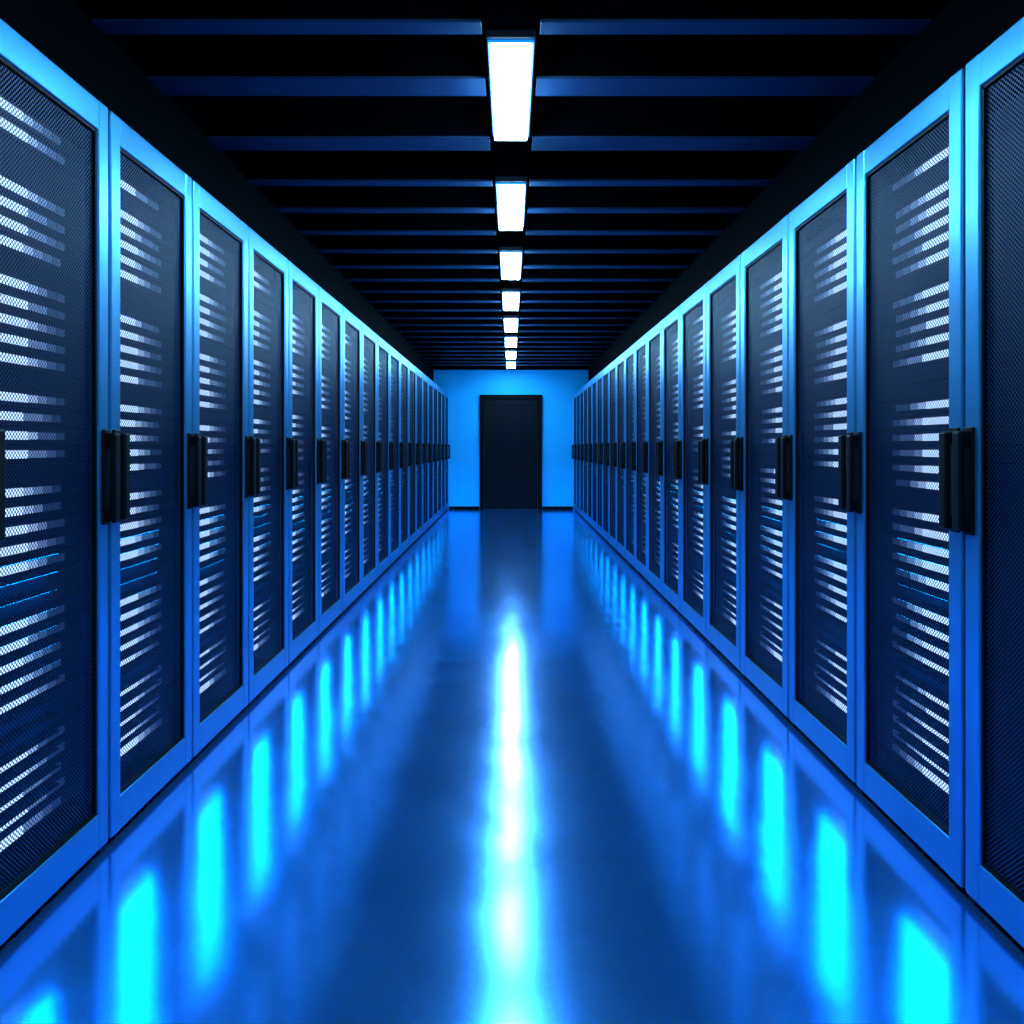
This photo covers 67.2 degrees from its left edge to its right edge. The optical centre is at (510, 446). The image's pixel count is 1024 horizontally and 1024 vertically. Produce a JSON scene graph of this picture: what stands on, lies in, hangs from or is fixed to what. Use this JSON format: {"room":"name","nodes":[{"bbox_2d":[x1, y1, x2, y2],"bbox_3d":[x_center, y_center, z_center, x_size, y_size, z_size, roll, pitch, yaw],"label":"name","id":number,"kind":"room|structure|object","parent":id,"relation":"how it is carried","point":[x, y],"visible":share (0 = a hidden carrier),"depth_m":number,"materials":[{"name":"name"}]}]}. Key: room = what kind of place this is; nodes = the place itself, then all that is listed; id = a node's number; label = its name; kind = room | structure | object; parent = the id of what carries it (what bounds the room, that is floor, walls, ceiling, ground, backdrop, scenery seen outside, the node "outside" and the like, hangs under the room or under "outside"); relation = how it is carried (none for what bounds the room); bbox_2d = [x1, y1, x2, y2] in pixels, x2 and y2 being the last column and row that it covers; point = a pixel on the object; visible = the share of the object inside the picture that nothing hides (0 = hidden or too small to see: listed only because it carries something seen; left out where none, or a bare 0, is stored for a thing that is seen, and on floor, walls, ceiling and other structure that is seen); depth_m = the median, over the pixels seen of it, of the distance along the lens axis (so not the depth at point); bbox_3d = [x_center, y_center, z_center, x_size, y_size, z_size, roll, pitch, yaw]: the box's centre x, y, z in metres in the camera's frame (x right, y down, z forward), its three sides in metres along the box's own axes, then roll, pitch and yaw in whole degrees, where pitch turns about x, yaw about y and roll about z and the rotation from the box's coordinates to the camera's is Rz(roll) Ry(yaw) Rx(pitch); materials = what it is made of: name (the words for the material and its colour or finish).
{"room":"server room","nodes":[
{"label":"server room","id":0,"kind":"room"},
{"bbox_2d":[91,0,930,369],"bbox_3d":[0.000,-1.502,6.375,2.840,0.175,15.549,0,0,0],"label":"ceiling","id":1,"kind":"structure","parent":0,"point":[416,233],"depth_m":3.60,"materials":[{"name":"black metal"}]},
{"bbox_2d":[482,0,539,362],"bbox_3d":[0.000,-1.520,6.210,0.190,0.140,15.620,0,0,0],"label":"track","id":2,"kind":"object","parent":1,"relation":"attached to","point":[509,157],"visible":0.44,"depth_m":3.69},
{"bbox_2d":[143,12,878,274],"bbox_3d":[0.000,-1.640,6.275,4.600,0.100,15.950,0,0,0],"label":"ceiling beams","id":3,"kind":"structure","parent":1,"relation":"attached to","point":[210,101],"depth_m":3.50,"materials":[{"name":"metal"}]},
{"bbox_2d":[486,29,535,139],"bbox_3d":[0.000,-1.421,3.095,0.176,0.058,0.850,0,0,0],"label":"ceiling light","id":4,"kind":"object","parent":1,"relation":"attached to","point":[510,52],"depth_m":2.93,"materials":[{"name":"white plastic"}]},
{"bbox_2d":[495,176,526,229],"bbox_3d":[0.000,-1.421,4.545,0.176,0.058,0.850,0,0,0],"label":"ceiling light","id":5,"kind":"object","parent":1,"relation":"attached to","point":[510,191],"depth_m":4.38,"materials":[{"name":"white plastic"}]},
{"bbox_2d":[499,247,522,278],"bbox_3d":[0.000,-1.421,5.995,0.176,0.058,0.850,0,0,0],"label":"ceiling light","id":6,"kind":"object","parent":1,"relation":"attached to","point":[510,258],"depth_m":5.81,"materials":[{"name":"white plastic"}]},
{"bbox_2d":[501,288,520,309],"bbox_3d":[0.000,-1.421,7.445,0.176,0.058,0.850,0,0,0],"label":"ceiling light","id":7,"kind":"object","parent":1,"relation":"attached to","point":[510,296],"depth_m":7.22,"materials":[{"name":"white plastic"}]},
{"bbox_2d":[503,315,518,331],"bbox_3d":[0.000,-1.421,8.895,0.176,0.058,0.850,0,0,0],"label":"ceiling light","id":8,"kind":"object","parent":1,"relation":"attached to","point":[510,322],"depth_m":8.68,"materials":[{"name":"white plastic"}]},
{"bbox_2d":[504,334,517,346],"bbox_3d":[0.000,-1.421,10.345,0.176,0.058,0.850,0,0,0],"label":"ceiling light","id":9,"kind":"object","parent":1,"relation":"attached to","point":[510,340],"depth_m":10.06,"materials":[{"name":"white plastic"}]},
{"bbox_2d":[505,349,516,358],"bbox_3d":[0.000,-1.421,11.795,0.176,0.058,0.850,0,0,0],"label":"ceiling light","id":10,"kind":"object","parent":1,"relation":"attached to","point":[509,353],"depth_m":11.58,"materials":[{"name":"white plastic"}]},
{"bbox_2d":[506,360,515,367],"bbox_3d":[0.000,-1.421,13.245,0.176,0.058,0.850,0,0,0],"label":"ceiling light","id":11,"kind":"object","parent":1,"relation":"attached to","point":[509,363],"depth_m":12.99,"materials":[{"name":"white plastic"}]},
{"bbox_2d":[434,370,587,509],"bbox_3d":[0.000,-0.220,14.200,4.600,2.740,0.100,0,0,0],"label":"wall","id":12,"kind":"structure","parent":0,"point":[464,388],"depth_m":14.15,"materials":[{"name":"paint"}]},
{"bbox_2d":[0,0,433,381],"bbox_3d":[-1.810,-1.300,6.275,0.780,0.580,15.750,0,0,0],"label":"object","id":13,"kind":"structure","parent":12,"relation":"attached to","point":[114,69],"depth_m":3.25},
{"bbox_2d":[480,395,541,509],"bbox_3d":[0.000,0.095,14.107,1.140,2.110,0.085,0,0,0],"label":"door","id":14,"kind":"structure","parent":12,"relation":"in","point":[510,425],"depth_m":14.12,"materials":[{"name":"paint"}]},
{"bbox_2d":[449,506,572,509],"bbox_3d":[0.000,1.120,14.143,2.280,0.060,0.015,0,0,0],"label":"baseboard","id":15,"kind":"structure","parent":12,"relation":"attached to","point":[450,507],"depth_m":14.13,"materials":[{"name":"paint"}]},
{"bbox_2d":[588,0,1023,381],"bbox_3d":[1.810,-1.300,6.275,0.780,0.580,15.750,0,0,0],"label":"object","id":16,"kind":"structure","parent":12,"relation":"attached to","point":[907,69],"depth_m":3.23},
{"bbox_2d":[0,510,1023,1023],"bbox_3d":[0.000,1.200,6.275,4.600,0.100,15.950,0,0,0],"label":"floor","id":17,"kind":"structure","parent":0,"point":[510,782],"depth_m":2.14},
{"bbox_2d":[0,18,119,948],"bbox_3d":[-1.621,0.090,1.932,1.018,2.120,0.541,0,0,0],"label":"rack","id":18,"kind":"object","parent":17,"relation":"on","point":[60,456],"visible":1,"depth_m":1.99,"materials":[{"name":"metal"}]},
{"bbox_2d":[104,110,200,845],"bbox_3d":[-1.621,0.090,2.496,1.018,2.120,0.563,0,0,0],"label":"rack","id":19,"kind":"object","parent":17,"relation":"on","point":[150,197],"visible":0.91,"depth_m":2.50,"materials":[{"name":"metal"}]},
{"bbox_2d":[187,180,255,763],"bbox_3d":[-1.621,0.090,3.082,1.018,2.120,0.582,0,0,0],"label":"rack","id":20,"kind":"object","parent":17,"relation":"on","point":[219,237],"visible":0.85,"depth_m":3.12,"materials":[{"name":"metal"}]},
{"bbox_2d":[245,227,294,707],"bbox_3d":[-1.621,0.090,3.684,1.018,2.120,0.595,0,0,0],"label":"rack","id":21,"kind":"object","parent":17,"relation":"on","point":[267,267],"visible":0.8,"depth_m":3.73,"materials":[{"name":"metal"}]},
{"bbox_2d":[286,260,324,667],"bbox_3d":[-1.621,0.090,4.300,1.018,2.120,0.609,0,0,0],"label":"rack","id":22,"kind":"object","parent":17,"relation":"on","point":[302,290],"visible":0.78,"depth_m":4.37,"materials":[{"name":"metal"}]},
{"bbox_2d":[315,285,347,638],"bbox_3d":[-1.621,0.090,4.941,1.018,2.120,0.644,0,0,0],"label":"rack","id":23,"kind":"object","parent":17,"relation":"on","point":[330,311],"visible":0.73,"depth_m":5.05,"materials":[{"name":"metal"}]},
{"bbox_2d":[340,306,365,614],"bbox_3d":[-1.621,0.090,5.607,1.018,2.120,0.657,0,0,0],"label":"rack","id":24,"kind":"object","parent":17,"relation":"on","point":[352,326],"visible":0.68,"depth_m":5.73,"materials":[{"name":"metal"}]},
{"bbox_2d":[359,322,380,595],"bbox_3d":[-1.621,0.090,6.284,1.018,2.120,0.667,0,0,0],"label":"rack","id":25,"kind":"object","parent":17,"relation":"on","point":[369,338],"visible":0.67,"depth_m":6.43,"materials":[{"name":"metal"}]},
{"bbox_2d":[375,335,392,579],"bbox_3d":[-1.621,0.090,6.966,1.018,2.120,0.667,0,0,0],"label":"rack","id":26,"kind":"object","parent":17,"relation":"on","point":[383,348],"visible":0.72,"depth_m":7.14,"materials":[{"name":"metal"}]},
{"bbox_2d":[390,346,403,564],"bbox_3d":[-1.621,0.090,7.649,1.018,2.120,0.667,0,0,0],"label":"rack","id":27,"kind":"object","parent":17,"relation":"on","point":[394,355],"visible":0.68,"depth_m":7.83,"materials":[{"name":"metal"}]},
{"bbox_2d":[398,354,411,557],"bbox_3d":[-1.621,0.090,8.331,1.018,2.120,0.667,0,0,0],"label":"rack","id":28,"kind":"object","parent":17,"relation":"on","point":[404,363],"visible":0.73,"depth_m":8.52,"materials":[{"name":"metal"}]},
{"bbox_2d":[407,362,418,548],"bbox_3d":[-1.621,0.090,9.013,1.018,2.120,0.667,0,0,0],"label":"rack","id":29,"kind":"object","parent":17,"relation":"on","point":[412,369],"visible":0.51,"depth_m":9.20,"materials":[{"name":"metal"}]},
{"bbox_2d":[415,368,424,540],"bbox_3d":[-1.621,0.090,9.695,1.018,2.120,0.667,0,0,0],"label":"rack","id":30,"kind":"object","parent":17,"relation":"on","point":[419,375],"visible":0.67,"depth_m":9.96,"materials":[{"name":"metal"}]},
{"bbox_2d":[421,374,430,534],"bbox_3d":[-1.621,0.090,10.378,1.018,2.120,0.667,0,0,0],"label":"rack","id":31,"kind":"object","parent":17,"relation":"on","point":[425,378],"visible":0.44,"depth_m":10.61,"materials":[{"name":"metal"}]},
{"bbox_2d":[428,378,435,527],"bbox_3d":[-1.621,0.090,11.060,1.018,2.120,0.667,0,0,0],"label":"rack","id":32,"kind":"object","parent":17,"relation":"on","point":[430,382],"visible":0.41,"depth_m":11.32,"materials":[{"name":"metal"}]},
{"bbox_2d":[433,382,439,522],"bbox_3d":[-1.621,0.090,11.742,1.018,2.120,0.667,0,0,0],"label":"rack","id":33,"kind":"object","parent":17,"relation":"on","point":[435,386],"visible":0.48,"depth_m":12.00,"materials":[{"name":"metal"}]},
{"bbox_2d":[438,386,443,517],"bbox_3d":[-1.621,0.090,12.424,1.018,2.120,0.667,0,0,0],"label":"rack","id":34,"kind":"object","parent":17,"relation":"on","point":[439,388],"visible":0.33,"depth_m":12.68,"materials":[{"name":"metal"}]},
{"bbox_2d":[442,389,446,513],"bbox_3d":[-1.621,0.090,13.107,1.018,2.120,0.667,0,0,0],"label":"rack","id":35,"kind":"object","parent":17,"relation":"on","point":[443,391],"visible":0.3,"depth_m":13.38,"materials":[{"name":"metal"}]},
{"bbox_2d":[445,392,449,510],"bbox_3d":[-1.621,0.090,13.789,1.018,2.120,0.667,0,0,0],"label":"rack","id":36,"kind":"object","parent":17,"relation":"on","point":[446,394],"visible":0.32,"depth_m":14.05,"materials":[{"name":"metal"}]},
{"bbox_2d":[572,392,576,510],"bbox_3d":[1.621,0.090,13.812,1.018,2.120,0.621,0,0,0],"label":"rack","id":37,"kind":"object","parent":17,"relation":"on","point":[575,394],"visible":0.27,"depth_m":13.89,"materials":[{"name":"metal"}]},
{"bbox_2d":[575,389,579,513],"bbox_3d":[1.621,0.090,13.178,1.018,2.120,0.621,0,0,0],"label":"rack","id":38,"kind":"object","parent":17,"relation":"on","point":[578,391],"visible":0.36,"depth_m":13.32,"materials":[{"name":"metal"}]},
{"bbox_2d":[578,387,582,516],"bbox_3d":[1.621,0.090,12.542,1.018,2.120,0.621,0,0,0],"label":"rack","id":39,"kind":"object","parent":17,"relation":"on","point":[581,389],"visible":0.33,"depth_m":12.79,"materials":[{"name":"metal"}]},
{"bbox_2d":[581,384,586,520],"bbox_3d":[1.621,0.090,11.907,1.018,2.120,0.621,0,0,0],"label":"rack","id":40,"kind":"object","parent":17,"relation":"on","point":[585,385],"visible":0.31,"depth_m":12.15,"materials":[{"name":"metal"}]},
{"bbox_2d":[585,379,591,525],"bbox_3d":[1.621,0.090,11.272,1.018,2.120,0.621,0,0,0],"label":"rack","id":41,"kind":"object","parent":17,"relation":"on","point":[589,384],"visible":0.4,"depth_m":11.51,"materials":[{"name":"metal"}]},
{"bbox_2d":[589,375,596,530],"bbox_3d":[1.621,0.090,10.637,1.018,2.120,0.621,0,0,0],"label":"rack","id":42,"kind":"object","parent":17,"relation":"on","point":[594,380],"visible":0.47,"depth_m":10.87,"materials":[{"name":"metal"}]},
{"bbox_2d":[594,370,603,537],"bbox_3d":[1.621,0.090,10.002,1.018,2.120,0.621,0,0,0],"label":"rack","id":43,"kind":"object","parent":17,"relation":"on","point":[599,375],"visible":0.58,"depth_m":10.24,"materials":[{"name":"metal"}]},
{"bbox_2d":[600,365,610,544],"bbox_3d":[1.621,0.090,9.367,1.018,2.120,0.621,0,0,0],"label":"rack","id":44,"kind":"object","parent":17,"relation":"on","point":[605,370],"visible":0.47,"depth_m":9.58,"materials":[{"name":"metal"}]},
{"bbox_2d":[606,359,617,551],"bbox_3d":[1.621,0.090,8.732,1.018,2.120,0.621,0,0,0],"label":"rack","id":45,"kind":"object","parent":17,"relation":"on","point":[612,366],"visible":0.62,"depth_m":8.93,"materials":[{"name":"metal"}]},
{"bbox_2d":[613,352,626,560],"bbox_3d":[1.621,0.090,8.097,1.018,2.120,0.621,0,0,0],"label":"rack","id":46,"kind":"object","parent":17,"relation":"on","point":[620,361],"visible":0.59,"depth_m":8.32,"materials":[{"name":"metal"}]},
{"bbox_2d":[621,343,634,567],"bbox_3d":[1.621,0.090,7.462,1.018,2.120,0.621,0,0,0],"label":"rack","id":47,"kind":"object","parent":17,"relation":"on","point":[630,352],"visible":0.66,"depth_m":7.67,"materials":[{"name":"metal"}]},
{"bbox_2d":[631,333,649,582],"bbox_3d":[1.621,0.090,6.827,1.018,2.120,0.621,0,0,0],"label":"rack","id":48,"kind":"object","parent":17,"relation":"on","point":[641,344],"visible":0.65,"depth_m":7.03,"materials":[{"name":"metal"}]},
{"bbox_2d":[643,320,663,596],"bbox_3d":[1.621,0.090,6.192,1.018,2.120,0.621,0,0,0],"label":"rack","id":49,"kind":"object","parent":17,"relation":"on","point":[654,336],"visible":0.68,"depth_m":6.35,"materials":[{"name":"metal"}]},
{"bbox_2d":[657,305,682,615],"bbox_3d":[1.621,0.090,5.557,1.018,2.120,0.621,0,0,0],"label":"rack","id":50,"kind":"object","parent":17,"relation":"on","point":[670,323],"visible":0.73,"depth_m":5.67,"materials":[{"name":"metal"}]},
{"bbox_2d":[675,283,708,640],"bbox_3d":[1.621,0.090,4.890,1.018,2.120,0.683,0,0,0],"label":"rack","id":51,"kind":"object","parent":17,"relation":"on","point":[693,311],"visible":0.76,"depth_m":4.99,"materials":[{"name":"metal"}]},
{"bbox_2d":[700,254,743,674],"bbox_3d":[1.621,0.090,4.204,1.018,2.120,0.659,0,0,0],"label":"rack","id":52,"kind":"object","parent":17,"relation":"on","point":[724,289],"visible":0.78,"depth_m":4.27,"materials":[{"name":"metal"}]},
{"bbox_2d":[734,214,792,722],"bbox_3d":[1.621,0.090,3.532,1.018,2.120,0.655,0,0,0],"label":"rack","id":53,"kind":"object","parent":17,"relation":"on","point":[764,264],"visible":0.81,"depth_m":3.56,"materials":[{"name":"metal"}]},
{"bbox_2d":[781,158,860,789],"bbox_3d":[1.621,0.090,2.885,1.018,2.120,0.609,0,0,0],"label":"rack","id":54,"kind":"object","parent":17,"relation":"on","point":[823,228],"visible":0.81,"depth_m":2.92,"materials":[{"name":"metal"}]},
{"bbox_2d":[846,68,969,896],"bbox_3d":[1.621,0.090,2.267,1.018,2.120,0.601,0,0,0],"label":"rack","id":55,"kind":"object","parent":17,"relation":"on","point":[911,180],"visible":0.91,"depth_m":2.27,"materials":[{"name":"metal"}]},
{"bbox_2d":[952,16,1023,950],"bbox_3d":[1.621,0.090,1.645,1.018,2.120,0.615,0,0,0],"label":"rack","id":56,"kind":"object","parent":17,"relation":"on","point":[988,454],"visible":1,"depth_m":1.88,"materials":[{"name":"metal"}]}
]}

